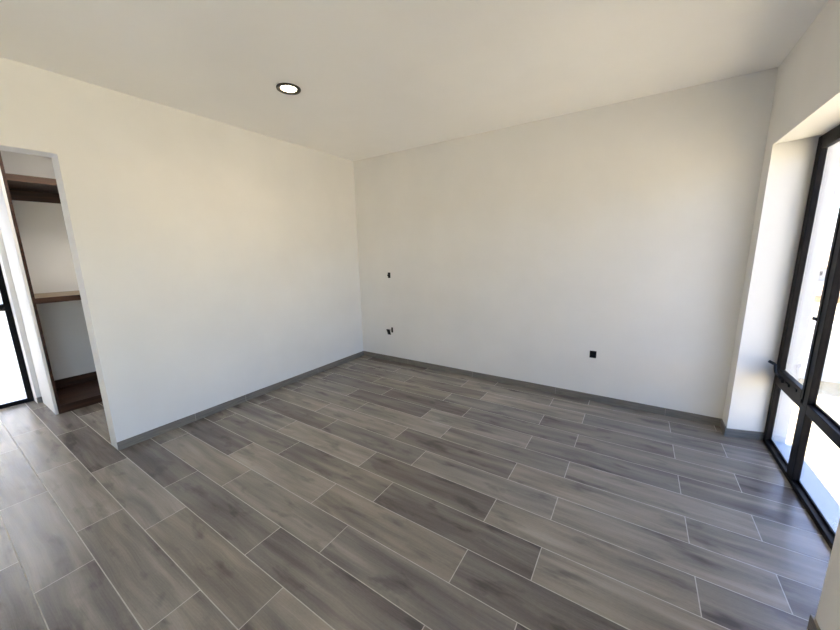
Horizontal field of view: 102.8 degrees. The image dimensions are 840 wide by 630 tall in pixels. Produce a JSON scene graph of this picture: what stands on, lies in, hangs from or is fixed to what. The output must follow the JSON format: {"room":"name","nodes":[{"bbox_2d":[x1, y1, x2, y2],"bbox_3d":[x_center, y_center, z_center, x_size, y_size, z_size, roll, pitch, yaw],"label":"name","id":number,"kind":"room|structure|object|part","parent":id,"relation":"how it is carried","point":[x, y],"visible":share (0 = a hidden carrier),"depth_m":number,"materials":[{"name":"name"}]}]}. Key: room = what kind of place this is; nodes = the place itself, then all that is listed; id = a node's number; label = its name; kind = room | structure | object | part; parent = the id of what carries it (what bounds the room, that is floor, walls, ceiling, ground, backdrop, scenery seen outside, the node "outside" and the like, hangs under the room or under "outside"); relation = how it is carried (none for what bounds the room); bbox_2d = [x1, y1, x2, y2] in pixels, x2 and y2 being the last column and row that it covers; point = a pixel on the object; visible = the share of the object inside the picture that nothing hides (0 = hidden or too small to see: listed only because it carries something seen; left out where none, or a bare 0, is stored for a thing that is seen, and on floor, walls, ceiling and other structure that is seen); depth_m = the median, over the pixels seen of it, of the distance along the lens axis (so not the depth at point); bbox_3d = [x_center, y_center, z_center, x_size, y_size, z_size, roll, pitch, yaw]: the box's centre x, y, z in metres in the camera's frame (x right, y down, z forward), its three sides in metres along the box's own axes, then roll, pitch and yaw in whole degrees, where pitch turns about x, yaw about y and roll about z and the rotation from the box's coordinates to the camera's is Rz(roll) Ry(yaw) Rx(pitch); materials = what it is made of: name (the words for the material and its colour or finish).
{"room":"empty bedroom","nodes":[
{"label":"empty bedroom","id":0,"kind":"room"},
{"bbox_2d":[0,169,58,414],"bbox_3d":[-3.715,-0.361,3.070,0.625,2.600,0.056,6,13,33],"label":"wall","id":1,"kind":"structure","parent":0,"point":[10,255],"depth_m":3.12,"materials":[{"name":"paint"}]},
{"bbox_2d":[0,150,95,401],"bbox_3d":[-4.013,-0.403,3.320,0.150,2.600,5.600,6,13,33],"label":"wall","id":2,"kind":"structure","parent":0,"point":[41,225],"depth_m":3.48,"materials":[{"name":"paint"}]},
{"bbox_2d":[0,265,33,408],"bbox_3d":[-4.323,-0.083,2.874,0.035,2.150,1.022,6,13,33],"label":"door","id":3,"kind":"structure","parent":2,"relation":"in","point":[15,387],"depth_m":3.33,"materials":[{"name":"metal"}]},
{"bbox_3d":[-4.306,0.485,2.979,0.006,0.919,0.938,6,13,33],"label":"pane","id":4,"kind":"part","parent":3,"relation":"part of","materials":[{"name":"clear glass"}]},
{"bbox_3d":[-4.301,0.954,3.070,0.035,0.040,0.936,6,13,33],"label":"rail","id":5,"kind":"part","parent":3,"relation":"part of","materials":[{"name":"metal"}]},
{"bbox_2d":[0,57,362,448],"bbox_3d":[-2.420,-0.242,2.297,0.150,2.600,5.600,6,13,33],"label":"wall","id":6,"kind":"structure","parent":0,"point":[215,262],"depth_m":2.83,"materials":[{"name":"paint"}]},
{"bbox_2d":[117,351,363,450],"bbox_3d":[-1.548,0.771,3.666,0.010,0.066,2.737,6,13,33],"label":"baseboard","id":7,"kind":"structure","parent":6,"relation":"attached to","point":[123,444],"depth_m":3.17,"materials":[{"name":"tile"}]},
{"bbox_2d":[0,0,828,160],"bbox_3d":[-1.480,-1.530,1.413,6.260,0.220,5.900,6,13,33],"label":"ceiling","id":8,"kind":"structure","parent":0,"point":[374,78],"depth_m":1.99,"materials":[{"name":"paint"}]},
{"bbox_2d":[276,83,300,94],"bbox_3d":[-0.935,-1.608,2.387,0.166,0.009,0.166,6,13,33],"label":"recessed light","id":9,"kind":"object","parent":8,"relation":"in","point":[285,88],"visible":1,"depth_m":2.38,"materials":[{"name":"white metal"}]},
{"bbox_2d":[0,355,831,629],"bbox_3d":[-1.423,1.231,1.935,6.260,0.200,5.900,6,13,33],"label":"floor","id":10,"kind":"structure","parent":0,"point":[363,492],"depth_m":1.84,"materials":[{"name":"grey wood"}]},
{"bbox_2d":[0,152,102,413],"bbox_3d":[-3.188,-0.472,3.868,0.628,2.500,1.978,6,13,33],"label":"closet","id":11,"kind":"object","parent":10,"relation":"on","point":[83,390],"depth_m":3.22,"materials":[{"name":"brown wood"}]},
{"bbox_3d":[-3.690,-0.319,3.110,0.628,2.500,0.018,6,13,33],"label":"panel","id":12,"kind":"part","parent":11,"relation":"part of","materials":[{"name":"brown wood"}]},
{"bbox_2d":[7,180,58,192],"bbox_3d":[-3.198,-1.330,3.736,0.608,0.025,1.884,6,13,33],"label":"shelf","id":13,"kind":"object","parent":11,"relation":"attached to","point":[20,186],"depth_m":3.10,"materials":[{"name":"brown wood"}]},
{"bbox_3d":[-3.443,-1.294,3.905,0.020,0.100,1.884,6,13,33],"label":"rail","id":14,"kind":"part","parent":11,"relation":"part of","materials":[{"name":"brown wood"}]},
{"bbox_2d":[34,290,79,297],"bbox_3d":[-3.177,-0.318,3.927,0.608,0.025,1.884,6,13,33],"label":"shelf","id":15,"kind":"object","parent":11,"relation":"attached to","point":[67,294],"depth_m":3.22,"materials":[{"name":"brown wood"}]},
{"bbox_3d":[-3.404,0.600,4.264,0.020,0.095,1.884,6,13,33],"label":"rail","id":16,"kind":"part","parent":11,"relation":"part of","materials":[{"name":"brown wood"}]},
{"bbox_3d":[-3.156,0.684,4.117,0.608,0.025,1.884,6,13,33],"label":"board","id":17,"kind":"part","parent":11,"relation":"part of","materials":[{"name":"brown wood"}]},
{"bbox_2d":[353,67,777,418],"bbox_3d":[0.114,-0.624,4.038,6.260,2.600,0.150,6,13,33],"label":"wall","id":18,"kind":"structure","parent":0,"point":[620,231],"depth_m":3.06,"materials":[{"name":"paint"}]},
{"bbox_2d":[364,351,763,440],"bbox_3d":[0.864,0.731,3.614,4.082,0.066,0.183,6,13,33],"label":"baseboard","id":19,"kind":"structure","parent":18,"relation":"attached to","point":[602,399],"depth_m":3.19,"materials":[{"name":"tile"}]},
{"bbox_2d":[589,351,596,357],"bbox_3d":[1.623,0.370,3.144,0.056,0.068,0.008,6,13,33],"label":"electrical box","id":20,"kind":"object","parent":18,"relation":"attached to","point":[592,353],"visible":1,"depth_m":3.14,"materials":[{"name":"black plastic"}]},
{"bbox_2d":[722,0,839,629],"bbox_3d":[1.031,0.106,0.081,0.339,2.600,5.600,6,13,33],"label":"wall","id":21,"kind":"structure","parent":0,"point":[806,99],"depth_m":2.23,"materials":[{"name":"paint"}]},
{"bbox_2d":[763,125,839,549],"bbox_3d":[2.079,0.043,1.643,0.101,2.100,1.660,6,13,33],"label":"window frame","id":22,"kind":"structure","parent":21,"relation":"in","point":[804,396],"depth_m":1.99,"materials":[{"name":"metal"}]},
{"bbox_3d":[2.463,0.382,2.320,0.041,0.116,0.108,1,11,10],"label":"crank handle","id":23,"kind":"part","parent":22,"relation":"part of","materials":[{"name":"black plastic"}]},
{"bbox_3d":[2.128,1.056,1.816,0.034,0.045,1.570,6,13,33],"label":"rail","id":24,"kind":"part","parent":22,"relation":"part of","materials":[{"name":"metal"}]},
{"bbox_3d":[2.397,-0.282,2.034,0.032,1.527,0.470,6,13,33],"label":"casement sash","id":25,"kind":"part","parent":22,"relation":"part of","materials":[{"name":"metal"}]},
{"bbox_2d":[807,614,820,629],"bbox_3d":[1.109,1.312,0.514,0.229,0.066,1.695,6,13,33],"label":"baseboard","id":26,"kind":"structure","parent":21,"relation":"attached to","point":[812,624],"depth_m":1.25,"materials":[{"name":"tile"}]},
{"bbox_2d":[773,441,839,532],"bbox_3d":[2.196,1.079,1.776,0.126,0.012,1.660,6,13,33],"label":"patio floor","id":27,"kind":"structure","parent":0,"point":[826,503],"depth_m":1.96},
{"label":"outside","id":28,"kind":"structure","parent":0,"visible":0},
{"bbox_2d":[817,249,830,288],"bbox_3d":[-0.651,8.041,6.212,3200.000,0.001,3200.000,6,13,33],"label":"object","id":29,"kind":"structure","parent":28,"point":[826,254],"depth_m":168.50,"materials":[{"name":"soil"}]},
{"bbox_2d":[818,267,826,280],"bbox_3d":[99.867,-10.170,82.948,4.130,3.182,3.755,8,14,39],"label":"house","id":30,"kind":"structure","parent":29,"relation":"on","point":[822,274],"depth_m":81.96,"materials":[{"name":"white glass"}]},
{"bbox_2d":[814,292,839,303],"bbox_3d":[39.261,0.180,31.723,3.952,4.344,3.592,6,13,34],"label":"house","id":31,"kind":"structure","parent":29,"relation":"on","point":[818,294],"depth_m":31.01,"materials":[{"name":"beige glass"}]},
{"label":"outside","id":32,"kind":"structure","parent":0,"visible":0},
{"bbox_2d":[786,302,839,504],"bbox_3d":[-0.720,4.740,5.588,60.000,8.009,60.000,6,13,33],"label":"ground","id":33,"kind":"structure","parent":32,"point":[822,455],"depth_m":2.91,"materials":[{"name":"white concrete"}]},
{"bbox_2d":[799,320,839,382],"bbox_3d":[8.254,0.802,2.152,9.920,0.770,0.280,6,13,33],"label":"wall","id":34,"kind":"structure","parent":33,"relation":"on","point":[831,371],"depth_m":4.12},
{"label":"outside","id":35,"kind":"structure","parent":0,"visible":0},
{"bbox_2d":[825,243,831,248],"bbox_3d":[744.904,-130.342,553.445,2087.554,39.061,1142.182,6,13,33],"label":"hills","id":36,"kind":"structure","parent":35,"point":[827,245],"depth_m":607.22,"materials":[{"name":"white"}]}
]}

